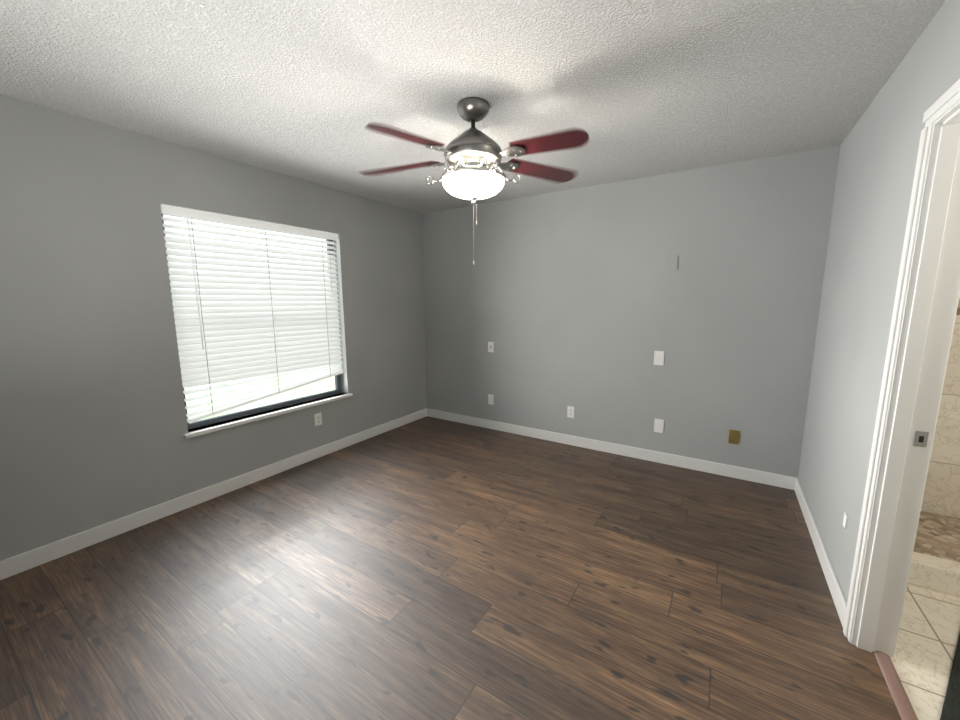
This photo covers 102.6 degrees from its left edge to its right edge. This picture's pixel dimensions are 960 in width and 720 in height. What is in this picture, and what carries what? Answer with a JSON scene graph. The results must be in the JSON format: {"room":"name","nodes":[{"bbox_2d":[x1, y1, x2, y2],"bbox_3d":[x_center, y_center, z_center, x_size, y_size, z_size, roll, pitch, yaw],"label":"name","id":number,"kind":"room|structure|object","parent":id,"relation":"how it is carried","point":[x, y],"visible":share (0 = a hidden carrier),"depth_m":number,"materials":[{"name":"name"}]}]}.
{"room":"empty bedroom","nodes":[
{"label":"empty bedroom","id":0,"kind":"room"},
{"bbox_2d":[0,94,426,560],"bbox_3d":[-1.835,-0.242,3.001,0.140,2.440,4.375,5,10,32],"label":"wall","id":1,"kind":"structure","parent":0,"point":[93,425],"depth_m":2.35,"materials":[{"name":"grey paint"}]},
{"bbox_2d":[0,409,426,579],"bbox_3d":[-1.769,0.921,3.130,0.014,0.100,4.081,5,10,32],"label":"baseboard","id":2,"kind":"structure","parent":1,"relation":"attached to","point":[22,562],"depth_m":2.61,"materials":[{"name":"white wood"}]},
{"bbox_2d":[161,213,340,428],"bbox_3d":[-1.766,-0.341,3.183,0.037,1.520,1.350,5,10,32],"label":"window","id":3,"kind":"structure","parent":1,"relation":"in","point":[337,383],"depth_m":3.15,"materials":[{"name":"white glass"}]},
{"bbox_2d":[160,204,343,422],"bbox_3d":[-1.698,-0.363,3.136,0.083,1.459,1.334,5,10,32],"label":"window blind","id":4,"kind":"object","parent":3,"relation":"attached to","point":[246,332],"visible":0.92,"depth_m":2.99,"materials":[{"name":"white plastic"}]},
{"bbox_2d":[183,393,352,438],"bbox_3d":[-1.690,0.432,3.254,0.130,0.030,1.410,5,10,32],"label":"window sill","id":5,"kind":"structure","parent":1,"relation":"attached to","point":[216,427],"depth_m":3.08,"materials":[{"name":"white wood"}]},
{"bbox_2d":[314,412,321,425],"bbox_3d":[-1.485,0.545,3.532,0.009,0.116,0.072,5,10,32],"label":"outlet plate","id":6,"kind":"object","parent":1,"relation":"attached to","point":[318,418],"visible":1,"depth_m":3.53,"materials":[{"name":"white plastic"}]},
{"bbox_2d":[0,0,945,213],"bbox_3d":[0.455,-1.296,1.363,5.580,0.120,4.375,5,10,32],"label":"ceiling","id":7,"kind":"structure","parent":0,"point":[307,90],"depth_m":1.75,"materials":[{"name":"white paint"}]},
{"bbox_2d":[361,97,588,264],"bbox_3d":[-0.035,-0.931,2.073,1.309,0.813,0.744,-1,9,-4],"label":"ceiling fan","id":8,"kind":"object","parent":7,"relation":"hanging from","point":[473,155],"visible":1,"depth_m":1.95,"materials":[{"name":"brown wood"}]},
{"bbox_2d":[0,416,959,719],"bbox_3d":[0.465,1.210,1.745,5.580,0.130,4.375,5,10,32],"label":"floor","id":9,"kind":"structure","parent":0,"point":[430,568],"depth_m":1.83,"materials":[{"name":"brown wood"}]},
{"bbox_2d":[874,651,917,719],"bbox_3d":[1.418,1.243,1.229,0.048,0.012,0.800,5,10,32],"label":"trim","id":10,"kind":"structure","parent":9,"relation":"on","point":[905,709],"depth_m":1.42,"materials":[{"name":"brown wood"}]},
{"bbox_2d":[908,552,959,596],"bbox_3d":[2.675,1.110,1.695,1.529,0.125,0.120,5,10,32],"label":"shower curb","id":11,"kind":"object","parent":9,"relation":"on","point":[942,575],"depth_m":1.90,"materials":[{"name":"tile"}]},
{"bbox_2d":[940,633,959,719],"bbox_3d":[2.035,1.223,1.333,0.800,0.014,0.500,-6,11,-35],"label":"bath rug","id":12,"kind":"object","parent":9,"relation":"on","point":[951,708],"visible":1,"depth_m":1.39,"materials":[{"name":"black fabric"}]},
{"bbox_2d":[422,145,959,518],"bbox_3d":[1.597,-0.305,3.321,5.300,2.440,0.140,5,10,32],"label":"wall","id":13,"kind":"structure","parent":0,"point":[585,302],"depth_m":3.29,"materials":[{"name":"grey paint"}]},
{"bbox_2d":[488,394,493,404],"bbox_3d":[0.121,0.440,4.299,0.072,0.116,0.007,5,10,32],"label":"electrical outlet plate","id":14,"kind":"object","parent":13,"relation":"attached to","point":[491,399],"visible":1,"depth_m":4.29,"materials":[{"name":"white plastic"}]},
{"bbox_2d":[488,342,493,351],"bbox_3d":[0.116,-0.142,4.205,0.072,0.116,0.018,5,10,32],"label":"switch plate","id":15,"kind":"object","parent":13,"relation":"attached to","point":[490,346],"visible":1,"depth_m":4.21,"materials":[{"name":"white plastic"}]},
{"bbox_2d":[567,406,574,417],"bbox_3d":[0.900,0.516,3.808,0.072,0.116,0.009,5,10,32],"label":"electrical outlet plate","id":16,"kind":"object","parent":13,"relation":"attached to","point":[570,411],"visible":1,"depth_m":3.81,"materials":[{"name":"white plastic"}]},
{"bbox_2d":[426,408,795,489],"bbox_3d":[0.861,0.797,3.874,3.643,0.100,0.014,5,10,32],"label":"baseboard","id":17,"kind":"structure","parent":13,"relation":"attached to","point":[768,478],"depth_m":3.52,"materials":[{"name":"white wood"}]},
{"bbox_2d":[654,419,663,432],"bbox_3d":[1.575,0.580,3.384,0.078,0.122,0.007,5,10,32],"label":"electrical outlet plate","id":18,"kind":"object","parent":13,"relation":"attached to","point":[658,425],"visible":1,"depth_m":3.38,"materials":[{"name":"white plastic"}]},
{"bbox_2d":[654,351,663,364],"bbox_3d":[1.541,-0.016,3.313,0.078,0.122,0.007,5,10,32],"label":"switch plate","id":19,"kind":"object","parent":13,"relation":"attached to","point":[658,357],"visible":1,"depth_m":3.31,"materials":[{"name":"white plastic"}]},
{"bbox_2d":[668,255,677,269],"bbox_3d":[1.587,-0.798,3.163,0.072,0.116,0.007,5,10,32],"label":"switch plate","id":20,"kind":"object","parent":13,"relation":"attached to","point":[672,262],"visible":1,"depth_m":3.16,"materials":[{"name":"grey paint"}]},
{"bbox_2d":[728,429,739,444],"bbox_3d":[2.038,0.619,3.086,0.072,0.116,0.018,5,10,32],"label":"electrical outlet plate","id":21,"kind":"object","parent":13,"relation":"attached to","point":[734,435],"visible":1,"depth_m":3.09,"materials":[{"name":"gold metal"}]},
{"bbox_2d":[956,299,959,314],"bbox_3d":[3.146,-0.308,2.236,1.533,0.100,0.006,5,10,32],"label":"mosaic band","id":22,"kind":"object","parent":13,"relation":"attached to","point":[958,311],"depth_m":2.36,"materials":[{"name":"beige tile"}]},
{"bbox_2d":[798,0,959,600],"bbox_3d":[1.382,0.041,1.057,0.112,2.440,4.235,5,10,32],"label":"wall","id":23,"kind":"structure","parent":0,"point":[879,147],"depth_m":1.84,"materials":[{"name":"grey paint"}]},
{"bbox_2d":[794,478,846,626],"bbox_3d":[1.988,1.035,2.283,0.014,0.100,1.490,5,10,32],"label":"baseboard","id":24,"kind":"structure","parent":23,"relation":"attached to","point":[837,594],"depth_m":2.05,"materials":[{"name":"white wood"}]},
{"bbox_2d":[843,512,847,528],"bbox_3d":[1.723,0.757,1.815,0.007,0.065,0.040,5,10,32],"label":"outlet plate","id":25,"kind":"object","parent":23,"relation":"attached to","point":[845,518],"visible":0.96,"depth_m":1.81,"materials":[{"name":"white plastic"}]},
{"bbox_2d":[843,79,959,657],"bbox_3d":[1.385,0.218,1.091,0.144,2.081,0.932,5,10,32],"label":"door frame","id":26,"kind":"structure","parent":23,"relation":"attached to","point":[927,296],"depth_m":1.42,"materials":[{"name":"white wood"}]},
{"label":"outside","id":27,"kind":"structure","parent":0,"visible":0},
{"bbox_2d":[163,215,334,420],"bbox_3d":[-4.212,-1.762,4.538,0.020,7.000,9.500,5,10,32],"label":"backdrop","id":28,"kind":"structure","parent":27,"point":[301,393],"depth_m":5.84,"materials":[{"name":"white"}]}
]}

